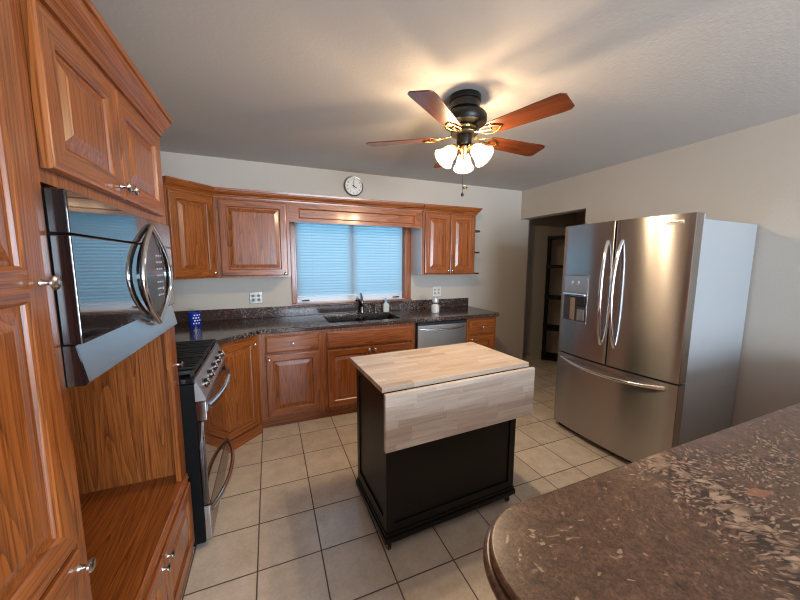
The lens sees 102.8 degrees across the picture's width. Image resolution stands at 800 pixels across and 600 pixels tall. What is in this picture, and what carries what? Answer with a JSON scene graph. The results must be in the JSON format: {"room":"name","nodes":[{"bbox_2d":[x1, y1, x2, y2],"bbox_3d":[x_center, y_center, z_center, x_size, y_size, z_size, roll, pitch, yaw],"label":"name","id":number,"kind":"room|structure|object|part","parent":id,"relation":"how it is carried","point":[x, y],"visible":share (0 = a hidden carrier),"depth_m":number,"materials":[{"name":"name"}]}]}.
{"room":"kitchen","nodes":[
{"label":"kitchen","id":0,"kind":"room"},
{"bbox_2d":[160,151,528,359],"bbox_3d":[-0.275,-0.184,3.760,4.390,2.440,0.150,-3,7,-22],"label":"wall","id":1,"kind":"structure","parent":0,"point":[499,286],"depth_m":3.76,"materials":[{"name":"paint"}]},
{"bbox_2d":[162,175,217,279],"bbox_3d":[-1.862,-0.559,2.633,0.630,0.760,0.635,-3,7,-22],"label":"upper cabinet","id":2,"kind":"object","parent":1,"relation":"attached to","point":[189,211],"visible":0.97,"depth_m":2.53,"materials":[{"name":"brown wood"}]},
{"bbox_3d":[-1.642,-0.888,2.512,0.054,0.076,0.397,3,7,23],"label":"crown molding","id":3,"kind":"part","parent":2,"relation":"part of","materials":[{"name":"brown wood"}]},
{"bbox_2d":[213,187,290,277],"bbox_3d":[-1.358,-0.599,2.979,0.608,0.760,0.370,-3,7,-22],"label":"upper cabinet","id":4,"kind":"object","parent":1,"relation":"attached to","point":[252,231],"visible":1,"depth_m":2.83,"materials":[{"name":"brown wood"}]},
{"bbox_3d":[-1.298,-0.921,2.794,0.608,0.076,0.054,-3,7,-22],"label":"crown molding","id":5,"kind":"part","parent":4,"relation":"part of","materials":[{"name":"brown wood"}]},
{"bbox_2d":[289,193,424,227],"bbox_3d":[-0.386,-0.877,3.184,1.368,0.250,0.073,-3,7,-22],"label":"window valance","id":6,"kind":"object","parent":4,"relation":"attached to","point":[303,208],"visible":0.98,"depth_m":3.16,"materials":[{"name":"brown wood"}]},
{"bbox_3d":[-0.382,-0.962,3.165,1.368,0.076,0.054,-3,7,-22],"label":"crown molding","id":7,"kind":"part","parent":6,"relation":"part of","materials":[{"name":"brown wood"}]},
{"bbox_2d":[249,292,262,303],"bbox_3d":[-1.448,-0.022,3.209,0.118,0.118,0.011,-3,7,-22],"label":"wall outlet","id":8,"kind":"object","parent":1,"relation":"attached to","point":[255,297],"visible":1,"depth_m":3.21,"materials":[{"name":"white plastic"}]},
{"bbox_2d":[174,298,467,322],"bbox_3d":[-0.516,0.147,3.095,3.413,0.107,0.958,-3,7,-22],"label":"backsplash","id":9,"kind":"structure","parent":1,"relation":"attached to","point":[301,310],"depth_m":3.40,"materials":[{"name":"stone"}]},
{"bbox_2d":[295,222,401,301],"bbox_3d":[-0.545,-0.467,3.611,1.240,0.945,0.088,-3,7,-22],"label":"window","id":10,"kind":"structure","parent":1,"relation":"in","point":[377,296],"depth_m":3.58,"materials":[{"name":"white plastic"}]},
{"bbox_2d":[296,222,401,296],"bbox_3d":[-0.529,-0.491,3.568,1.195,0.880,0.040,-3,7,-22],"label":"window blind","id":11,"kind":"object","parent":10,"relation":"attached to","point":[332,259],"visible":0.91,"depth_m":3.55,"materials":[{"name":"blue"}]},
{"bbox_3d":[-0.530,-0.062,3.619,1.195,0.016,0.026,-3,7,-22],"label":"rail","id":12,"kind":"part","parent":11,"relation":"part of","materials":[{"name":"white plastic"}]},
{"bbox_2d":[289,222,410,303],"bbox_3d":[-0.508,-0.462,3.567,1.355,0.945,0.068,-3,7,-22],"label":"trim","id":13,"kind":"structure","parent":1,"relation":"attached to","point":[406,232],"depth_m":3.75,"materials":[{"name":"brown wood"}]},
{"bbox_2d":[292,298,411,305],"bbox_3d":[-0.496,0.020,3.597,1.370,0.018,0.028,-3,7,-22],"label":"trim","id":14,"kind":"structure","parent":1,"relation":"attached to","point":[388,299],"depth_m":3.55,"materials":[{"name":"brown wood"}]},
{"bbox_2d":[344,176,362,195],"bbox_3d":[-0.500,-1.227,3.441,0.210,0.210,0.034,-3,7,-22],"label":"wall clock","id":15,"kind":"object","parent":1,"relation":"attached to","point":[353,186],"visible":1,"depth_m":3.43,"materials":[{"name":"grey"}]},
{"bbox_2d":[432,287,440,295],"bbox_3d":[0.458,-0.108,3.982,0.118,0.118,0.011,-3,7,-22],"label":"wall outlet","id":16,"kind":"object","parent":1,"relation":"attached to","point":[436,291],"visible":1,"depth_m":3.98,"materials":[{"name":"white plastic"}]},
{"bbox_2d":[411,204,482,274],"bbox_3d":[0.568,-0.685,3.760,0.810,0.760,0.370,-3,7,-22],"label":"upper cabinet","id":17,"kind":"object","parent":1,"relation":"attached to","point":[444,244],"visible":0.99,"depth_m":3.59,"materials":[{"name":"brown wood"}]},
{"bbox_3d":[0.182,-0.626,3.645,0.004,0.668,0.304,-3,7,-22],"label":"panel","id":18,"kind":"part","parent":17,"relation":"part of","materials":[{"name":"grey laminate"}]},
{"bbox_3d":[0.418,-0.625,3.552,0.316,0.658,0.020,-3,7,-22],"label":"door","id":19,"kind":"part","parent":17,"relation":"part of","materials":[{"name":"brown wood"}]},
{"bbox_3d":[0.540,-1.024,3.708,0.739,0.076,0.370,-3,7,-22],"label":"crown molding","id":20,"kind":"part","parent":17,"relation":"part of","materials":[{"name":"brown wood"}]},
{"bbox_3d":[0.716,-0.638,3.672,0.316,0.658,0.020,-3,7,-22],"label":"door","id":21,"kind":"part","parent":17,"relation":"part of","materials":[{"name":"brown wood"}]},
{"bbox_2d":[181,350,629,599],"bbox_3d":[1.680,1.421,0.969,6.080,0.080,7.900,-3,7,-22],"label":"floor","id":22,"kind":"structure","parent":0,"point":[294,522],"depth_m":1.80,"materials":[{"name":"ceramic"}]},
{"bbox_2d":[0,0,95,599],"bbox_3d":[-0.817,0.406,0.234,0.639,2.096,0.759,-3,7,-22],"label":"pantry cabinet","id":23,"kind":"object","parent":22,"relation":"on","point":[40,558],"visible":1,"depth_m":0.56,"materials":[{"name":"brown wood"}]},
{"bbox_3d":[-0.665,-0.033,0.606,0.026,0.028,0.028,-3,7,-22],"label":"knob","id":24,"kind":"part","parent":23,"relation":"part of","materials":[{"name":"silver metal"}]},
{"bbox_3d":[-0.561,0.955,0.402,0.020,0.768,0.712,-3,7,-22],"label":"door","id":25,"kind":"part","parent":23,"relation":"part of","materials":[{"name":"brown wood"}]},
{"bbox_3d":[-0.667,0.567,0.679,0.026,0.028,0.028,-3,7,-22],"label":"knob","id":26,"kind":"part","parent":23,"relation":"part of","materials":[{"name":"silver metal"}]},
{"bbox_2d":[10,0,194,599],"bbox_3d":[-1.136,0.315,0.992,0.654,2.096,0.890,-3,7,-22],"label":"tall cabinet","id":27,"kind":"object","parent":22,"relation":"on","point":[95,125],"visible":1,"depth_m":1.10,"materials":[{"name":"brown wood"}]},
{"bbox_3d":[-0.783,-0.448,0.793,0.020,0.324,0.357,-3,7,-22],"label":"door","id":28,"kind":"part","parent":27,"relation":"part of","materials":[{"name":"brown wood"}]},
{"bbox_3d":[-0.855,-0.701,0.985,0.054,0.076,0.889,-3,7,-22],"label":"crown molding","id":29,"kind":"part","parent":27,"relation":"part of","materials":[{"name":"brown wood"}]},
{"bbox_2d":[41,187,176,387],"bbox_3d":[-1.016,-0.054,0.957,0.442,0.424,0.750,-3,7,-22],"label":"microwave","id":30,"kind":"object","parent":27,"relation":"in","point":[113,265],"visible":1,"depth_m":0.80,"materials":[{"name":"silver metal"}]},
{"bbox_3d":[-0.851,-0.226,1.004,0.036,0.092,0.750,-3,7,-22],"label":"vent panel","id":31,"kind":"part","parent":30,"relation":"part of","materials":[{"name":"silver"}]},
{"bbox_3d":[-0.852,-0.061,1.023,0.036,0.237,0.750,-3,7,-22],"label":"door","id":32,"kind":"part","parent":30,"relation":"part of","materials":[{"name":"black glass"}]},
{"bbox_3d":[-0.853,0.104,1.046,0.037,0.090,0.744,-3,7,-22],"label":"trim","id":33,"kind":"part","parent":30,"relation":"part of","materials":[{"name":"metal"}]},
{"bbox_3d":[-0.840,-0.081,1.072,0.016,0.358,0.178,-3,8,-26],"label":"handle","id":34,"kind":"part","parent":30,"relation":"part of","materials":[{"name":"silver metal"}]},
{"bbox_3d":[-0.882,-0.090,1.149,0.004,0.320,0.308,-3,7,-22],"label":"control panel","id":35,"kind":"part","parent":30,"relation":"part of","materials":[{"name":"silver metal"}]},
{"bbox_3d":[-0.906,-0.099,1.220,0.016,0.358,0.170,-2,7,-19],"label":"panel trim","id":36,"kind":"part","parent":30,"relation":"part of","materials":[{"name":"silver metal"}]},
{"bbox_3d":[-0.821,-0.340,0.959,0.026,0.028,0.028,-3,7,-22],"label":"knob","id":37,"kind":"part","parent":27,"relation":"part of","materials":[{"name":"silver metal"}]},
{"bbox_2d":[79,473,188,599],"bbox_3d":[-1.149,0.916,1.058,0.595,0.034,0.850,-3,7,-22],"label":"niche shelf","id":38,"kind":"object","parent":27,"relation":"attached to","point":[128,526],"depth_m":1.22,"materials":[{"name":"brown wood"}]},
{"bbox_3d":[-0.843,-0.346,1.010,0.026,0.028,0.028,-3,7,-22],"label":"knob","id":39,"kind":"part","parent":27,"relation":"part of","materials":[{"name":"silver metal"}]},
{"bbox_3d":[-0.928,-0.490,1.144,0.020,0.324,0.394,-3,7,-22],"label":"door","id":40,"kind":"part","parent":27,"relation":"part of","materials":[{"name":"brown wood"}]},
{"bbox_3d":[-0.794,1.114,0.993,0.020,0.320,0.402,-3,7,-22],"label":"door","id":41,"kind":"part","parent":27,"relation":"part of","materials":[{"name":"brown wood"}]},
{"bbox_3d":[-0.839,0.965,1.148,0.026,0.028,0.028,-3,7,-22],"label":"knob","id":42,"kind":"part","parent":27,"relation":"part of","materials":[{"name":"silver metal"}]},
{"bbox_3d":[-0.861,0.959,1.200,0.026,0.028,0.028,-3,7,-22],"label":"knob","id":43,"kind":"part","parent":27,"relation":"part of","materials":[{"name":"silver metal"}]},
{"bbox_3d":[-0.953,1.068,1.379,0.020,0.320,0.426,-3,7,-22],"label":"door","id":44,"kind":"part","parent":27,"relation":"part of","materials":[{"name":"brown wood"}]},
{"bbox_2d":[176,339,234,546],"bbox_3d":[-1.393,0.787,1.857,0.746,0.952,0.759,-3,7,-22],"label":"gas range","id":45,"kind":"object","parent":22,"relation":"on","point":[203,387],"visible":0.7,"depth_m":1.67,"materials":[{"name":"black"}]},
{"bbox_2d":[178,343,216,384],"bbox_3d":[-1.442,0.368,1.786,0.638,0.030,0.759,-3,7,-22],"label":"cooktop","id":46,"kind":"object","parent":45,"relation":"in","point":[195,378],"depth_m":1.68,"materials":[{"name":"black ceramic"}]},
{"bbox_3d":[-1.009,0.431,1.669,0.042,0.052,0.054,-3,7,-22],"label":"knob","id":47,"kind":"part","parent":45,"relation":"part of","materials":[{"name":"silver metal"}]},
{"bbox_3d":[-1.128,0.404,1.920,0.047,0.111,0.757,-3,7,-22],"label":"control panel","id":48,"kind":"part","parent":45,"relation":"part of","materials":[{"name":"metal"}]},
{"bbox_3d":[-1.129,0.513,1.932,0.045,0.100,0.753,-3,7,-22],"label":"door trim","id":49,"kind":"part","parent":45,"relation":"part of","materials":[{"name":"metal"}]},
{"bbox_3d":[-1.062,0.416,1.798,0.042,0.052,0.054,-3,7,-22],"label":"knob","id":50,"kind":"part","parent":45,"relation":"part of","materials":[{"name":"silver metal"}]},
{"bbox_3d":[-1.137,0.790,1.962,0.029,0.453,0.749,-3,7,-22],"label":"oven door","id":51,"kind":"part","parent":45,"relation":"part of","materials":[{"name":"black glass"}]},
{"bbox_3d":[-1.115,0.400,1.927,0.042,0.052,0.054,-3,7,-22],"label":"knob","id":52,"kind":"part","parent":45,"relation":"part of","materials":[{"name":"silver metal"}]},
{"bbox_3d":[-1.138,1.118,2.001,0.029,0.193,0.749,-3,7,-22],"label":"drawer","id":53,"kind":"part","parent":45,"relation":"part of","materials":[{"name":"metal"}]},
{"bbox_3d":[-1.084,0.503,1.950,0.079,0.038,0.706,-3,7,-22],"label":"handle","id":54,"kind":"part","parent":45,"relation":"part of","materials":[{"name":"silver metal"}]},
{"bbox_3d":[-1.167,0.385,2.055,0.042,0.052,0.054,-3,7,-22],"label":"knob","id":55,"kind":"part","parent":45,"relation":"part of","materials":[{"name":"silver metal"}]},
{"bbox_3d":[-1.220,0.369,2.184,0.042,0.052,0.054,-3,7,-22],"label":"knob","id":56,"kind":"part","parent":45,"relation":"part of","materials":[{"name":"silver metal"}]},
{"bbox_3d":[-1.093,1.053,2.012,0.084,0.032,0.705,-3,7,-22],"label":"handle","id":57,"kind":"part","parent":45,"relation":"part of","materials":[{"name":"silver metal"}]},
{"bbox_2d":[219,335,261,453],"bbox_3d":[-1.663,0.728,2.681,0.902,0.874,0.955,-3,7,-22],"label":"base cabinet","id":58,"kind":"object","parent":22,"relation":"on","point":[242,395],"visible":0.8,"depth_m":2.56,"materials":[{"name":"brown wood"}]},
{"bbox_3d":[-1.284,1.136,2.587,0.012,0.088,0.422,3,7,23],"label":"board","id":59,"kind":"part","parent":58,"relation":"part of","materials":[{"name":"brown wood"}]},
{"bbox_2d":[174,298,498,344],"bbox_3d":[-0.508,0.166,3.101,3.430,0.146,0.959,-3,7,-22],"label":"countertop","id":60,"kind":"structure","parent":58,"relation":"on","point":[222,325],"depth_m":3.19,"materials":[{"name":"stone"}]},
{"bbox_2d":[188,311,201,326],"bbox_3d":[-1.808,0.166,2.812,0.100,0.128,0.100,-3,7,-22],"label":"utensil cup","id":61,"kind":"object","parent":60,"relation":"on","point":[194,317],"visible":1,"depth_m":2.77,"materials":[{"name":"blue ceramic"}]},
{"bbox_2d":[327,316,394,322],"bbox_3d":[-0.397,0.311,3.330,0.752,0.188,0.410,-3,7,-22],"label":"sink","id":62,"kind":"object","parent":60,"relation":"in","point":[376,317],"visible":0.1,"depth_m":3.49,"materials":[{"name":"black stone"}]},
{"bbox_2d":[352,293,371,313],"bbox_3d":[-0.402,0.039,3.499,0.230,0.226,0.186,-3,7,-22],"label":"faucet","id":63,"kind":"object","parent":60,"relation":"on","point":[360,301],"visible":1,"depth_m":3.55,"materials":[{"name":"grey metal"}]},
{"bbox_2d":[383,298,388,311],"bbox_3d":[-0.163,0.053,3.670,0.072,0.161,0.050,-3,7,-22],"label":"soap bottle","id":64,"kind":"object","parent":60,"relation":"on","point":[385,304],"visible":1,"depth_m":3.65,"materials":[{"name":"grey plastic"}]},
{"bbox_2d":[431,297,438,312],"bbox_3d":[0.399,0.056,3.608,0.092,0.173,0.092,-3,7,-22],"label":"ceramic jar","id":65,"kind":"object","parent":60,"relation":"on","point":[434,307],"visible":1,"depth_m":3.58,"materials":[{"name":"white ceramic"}]},
{"bbox_2d":[257,330,324,428],"bbox_3d":[-1.053,0.681,3.092,0.545,0.874,0.632,-3,7,-22],"label":"base cabinet","id":66,"kind":"object","parent":22,"relation":"on","point":[291,364],"visible":0.99,"depth_m":2.82,"materials":[{"name":"brown wood"}]},
{"bbox_3d":[-0.940,0.377,2.797,0.447,0.148,0.020,-3,7,-22],"label":"drawer","id":67,"kind":"part","parent":66,"relation":"part of","materials":[{"name":"brown wood"}]},
{"bbox_3d":[-0.941,0.741,2.840,0.447,0.555,0.020,-3,7,-22],"label":"door","id":68,"kind":"part","parent":66,"relation":"part of","materials":[{"name":"brown wood"}]},
{"bbox_2d":[323,317,414,417],"bbox_3d":[-0.377,0.650,3.366,0.914,0.874,0.632,-3,7,-22],"label":"base cabinet","id":69,"kind":"object","parent":22,"relation":"on","point":[340,378],"visible":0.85,"depth_m":3.02,"materials":[{"name":"brown wood"}]},
{"bbox_3d":[-0.473,0.725,3.031,0.422,0.545,0.020,-3,7,-22],"label":"door","id":70,"kind":"part","parent":69,"relation":"part of","materials":[{"name":"brown wood"}]},
{"bbox_3d":[-0.272,0.353,3.069,0.854,0.155,0.020,-3,7,-22],"label":"drawer","id":71,"kind":"part","parent":69,"relation":"part of","materials":[{"name":"brown wood"}]},
{"bbox_3d":[-0.074,0.707,3.192,0.424,0.545,0.020,-3,7,-22],"label":"door","id":72,"kind":"part","parent":69,"relation":"part of","materials":[{"name":"brown wood"}]},
{"bbox_2d":[414,319,465,348],"bbox_3d":[0.343,0.623,3.638,0.598,0.866,0.639,-3,7,-22],"label":"dishwasher","id":73,"kind":"object","parent":22,"relation":"on","point":[447,332],"visible":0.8,"depth_m":3.34,"materials":[{"name":"grey metal"}]},
{"bbox_3d":[0.455,0.298,3.331,0.538,0.034,0.062,-3,7,-22],"label":"handle","id":74,"kind":"part","parent":73,"relation":"part of","materials":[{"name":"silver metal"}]},
{"bbox_2d":[350,342,534,549],"bbox_3d":[0.238,0.807,1.974,0.950,0.894,0.574,-3,7,-25],"label":"kitchen island","id":75,"kind":"object","parent":22,"relation":"on","point":[436,426],"visible":1,"depth_m":1.74,"materials":[{"name":"black wood"}]},
{"bbox_3d":[0.214,1.170,2.018,0.874,0.053,0.502,-3,7,-25],"label":"molding","id":76,"kind":"part","parent":75,"relation":"part of","materials":[{"name":"black paint"}]},
{"bbox_2d":[465,317,495,349],"bbox_3d":[0.804,0.597,3.845,0.393,0.874,0.632,-3,7,-22],"label":"base cabinet","id":77,"kind":"object","parent":22,"relation":"on","point":[481,331],"visible":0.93,"depth_m":3.55,"materials":[{"name":"brown wood"}]},
{"bbox_3d":[0.912,0.664,3.592,0.336,0.542,0.020,-3,7,-22],"label":"door","id":78,"kind":"part","parent":77,"relation":"part of","materials":[{"name":"brown wood"}]},
{"bbox_3d":[0.913,0.298,3.549,0.336,0.158,0.020,-3,7,-22],"label":"drawer","id":79,"kind":"part","parent":77,"relation":"part of","materials":[{"name":"brown wood"}]},
{"bbox_2d":[541,235,564,360],"bbox_3d":[2.509,-0.018,4.794,0.620,1.863,0.330,3,7,24],"label":"shelving unit","id":80,"kind":"object","parent":22,"relation":"on","point":[545,355],"visible":0.5,"depth_m":4.78,"materials":[{"name":"black plastic"}]},
{"bbox_3d":[2.199,-0.016,4.784,0.060,1.779,0.060,3,7,24],"label":"post","id":81,"kind":"part","parent":80,"relation":"part of","materials":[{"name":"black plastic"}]},
{"bbox_2d":[554,212,756,462],"bbox_3d":[1.916,0.291,2.570,0.906,1.788,0.908,-3,7,-24],"label":"refrigerator","id":82,"kind":"object","parent":22,"relation":"on","point":[653,311],"visible":0.99,"depth_m":2.23,"materials":[{"name":"grey metal"}]},
{"bbox_3d":[1.464,-0.014,2.663,0.016,0.400,0.244,-2,7,-18],"label":"dispenser frame","id":83,"kind":"part","parent":82,"relation":"part of","materials":[{"name":"metal"}]},
{"bbox_3d":[1.476,0.123,2.613,0.006,0.090,0.070,-2,7,-18],"label":"panel","id":84,"kind":"part","parent":82,"relation":"part of","materials":[{"name":"grey"}]},
{"bbox_3d":[1.527,-0.069,2.605,0.112,1.077,0.451,-3,7,-24],"label":"fridge door","id":85,"kind":"part","parent":82,"relation":"part of","materials":[{"name":"metal"}]},
{"bbox_3d":[1.524,-0.046,2.406,0.088,0.797,0.028,-4,8,-33],"label":"handle","id":86,"kind":"part","parent":82,"relation":"part of","materials":[{"name":"silver metal"}]},
{"bbox_3d":[1.554,0.557,2.451,0.101,0.048,0.798,-3,7,-24],"label":"handle","id":87,"kind":"part","parent":82,"relation":"part of","materials":[{"name":"silver metal"}]},
{"bbox_3d":[1.562,-0.036,2.320,0.088,0.797,0.028,-2,7,-14],"label":"handle","id":88,"kind":"part","parent":82,"relation":"part of","materials":[{"name":"silver metal"}]},
{"bbox_3d":[1.617,0.821,2.500,0.112,0.641,0.908,-3,7,-24],"label":"freezer drawer","id":89,"kind":"part","parent":82,"relation":"part of","materials":[{"name":"metal"}]},
{"bbox_3d":[1.712,-0.019,2.190,0.112,1.077,0.451,-3,7,-24],"label":"fridge door","id":90,"kind":"part","parent":82,"relation":"part of","materials":[{"name":"metal"}]},
{"bbox_3d":[1.629,0.942,0.967,2.745,0.872,0.620,-3,7,-22],"label":"cabinet","id":91,"kind":"object","parent":22,"relation":"on","visible":0},
{"bbox_2d":[483,403,799,599],"bbox_3d":[1.583,0.490,0.889,2.855,0.043,0.771,-3,7,-22],"label":"countertop","id":92,"kind":"structure","parent":91,"relation":"on","point":[715,516],"depth_m":0.68,"materials":[{"name":"brown stone"}]},
{"bbox_2d":[91,0,799,190],"bbox_3d":[1.687,-1.091,0.671,6.080,0.100,7.900,-3,7,-22],"label":"ceiling","id":93,"kind":"structure","parent":0,"point":[302,83],"depth_m":1.63,"materials":[{"name":"paint"}]},
{"bbox_2d":[366,89,574,196],"bbox_3d":[0.415,-0.906,1.917,1.114,0.568,1.161,-3,7,-22],"label":"ceiling fan","id":94,"kind":"object","parent":93,"relation":"hanging from","point":[465,116],"visible":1,"depth_m":1.78,"materials":[{"name":"brown metal"}]},
{"bbox_3d":[0.004,-0.975,1.973,0.420,0.006,0.140,2,18,12],"label":"blade","id":95,"kind":"part","parent":94,"relation":"part of","materials":[{"name":"brown wood"}]},
{"bbox_3d":[0.187,-0.926,1.562,0.140,0.006,0.420,16,14,28],"label":"blade","id":96,"kind":"part","parent":94,"relation":"part of","materials":[{"name":"brown wood"}]},
{"bbox_3d":[0.342,-1.010,2.272,0.140,0.006,0.420,-11,8,-4],"label":"blade","id":97,"kind":"part","parent":94,"relation":"part of","materials":[{"name":"brown wood"}]},
{"bbox_3d":[0.335,-0.896,1.886,0.069,0.043,0.048,-3,7,-22],"label":"lamp arm","id":98,"kind":"part","parent":94,"relation":"part of","materials":[{"name":"gold metal"}]},
{"bbox_3d":[0.420,-0.894,1.870,0.052,0.043,0.067,-3,7,-22],"label":"lamp arm","id":99,"kind":"part","parent":94,"relation":"part of","materials":[{"name":"gold metal"}]},
{"bbox_3d":[0.733,-0.982,2.046,0.420,0.006,0.140,-3,-4,-24],"label":"blade","id":100,"kind":"part","parent":94,"relation":"part of","materials":[{"name":"brown wood"}]},
{"bbox_3d":[0.637,-0.930,1.607,0.140,0.006,0.420,9,-1,-42],"label":"blade","id":101,"kind":"part","parent":94,"relation":"part of","materials":[{"name":"brown wood"}]},
{"bbox_2d":[523,212,575,353],"bbox_3d":[2.318,-0.353,5.245,1.540,2.440,0.130,-3,7,-22],"label":"wall","id":102,"kind":"structure","parent":0,"point":[540,229],"depth_m":5.19,"materials":[{"name":"paint"}]},
{"bbox_2d":[575,211,585,225],"bbox_3d":[3.434,-0.244,4.356,0.150,2.440,2.370,-3,7,-22],"label":"wall","id":103,"kind":"structure","parent":0,"point":[580,216],"depth_m":5.22,"materials":[{"name":"paint"}]},
{"bbox_2d":[521,114,799,426],"bbox_3d":[2.975,0.102,1.425,0.150,2.440,7.750,-3,7,-22],"label":"wall","id":104,"kind":"structure","parent":0,"point":[751,175],"depth_m":2.31,"materials":[{"name":"paint"}]}
]}

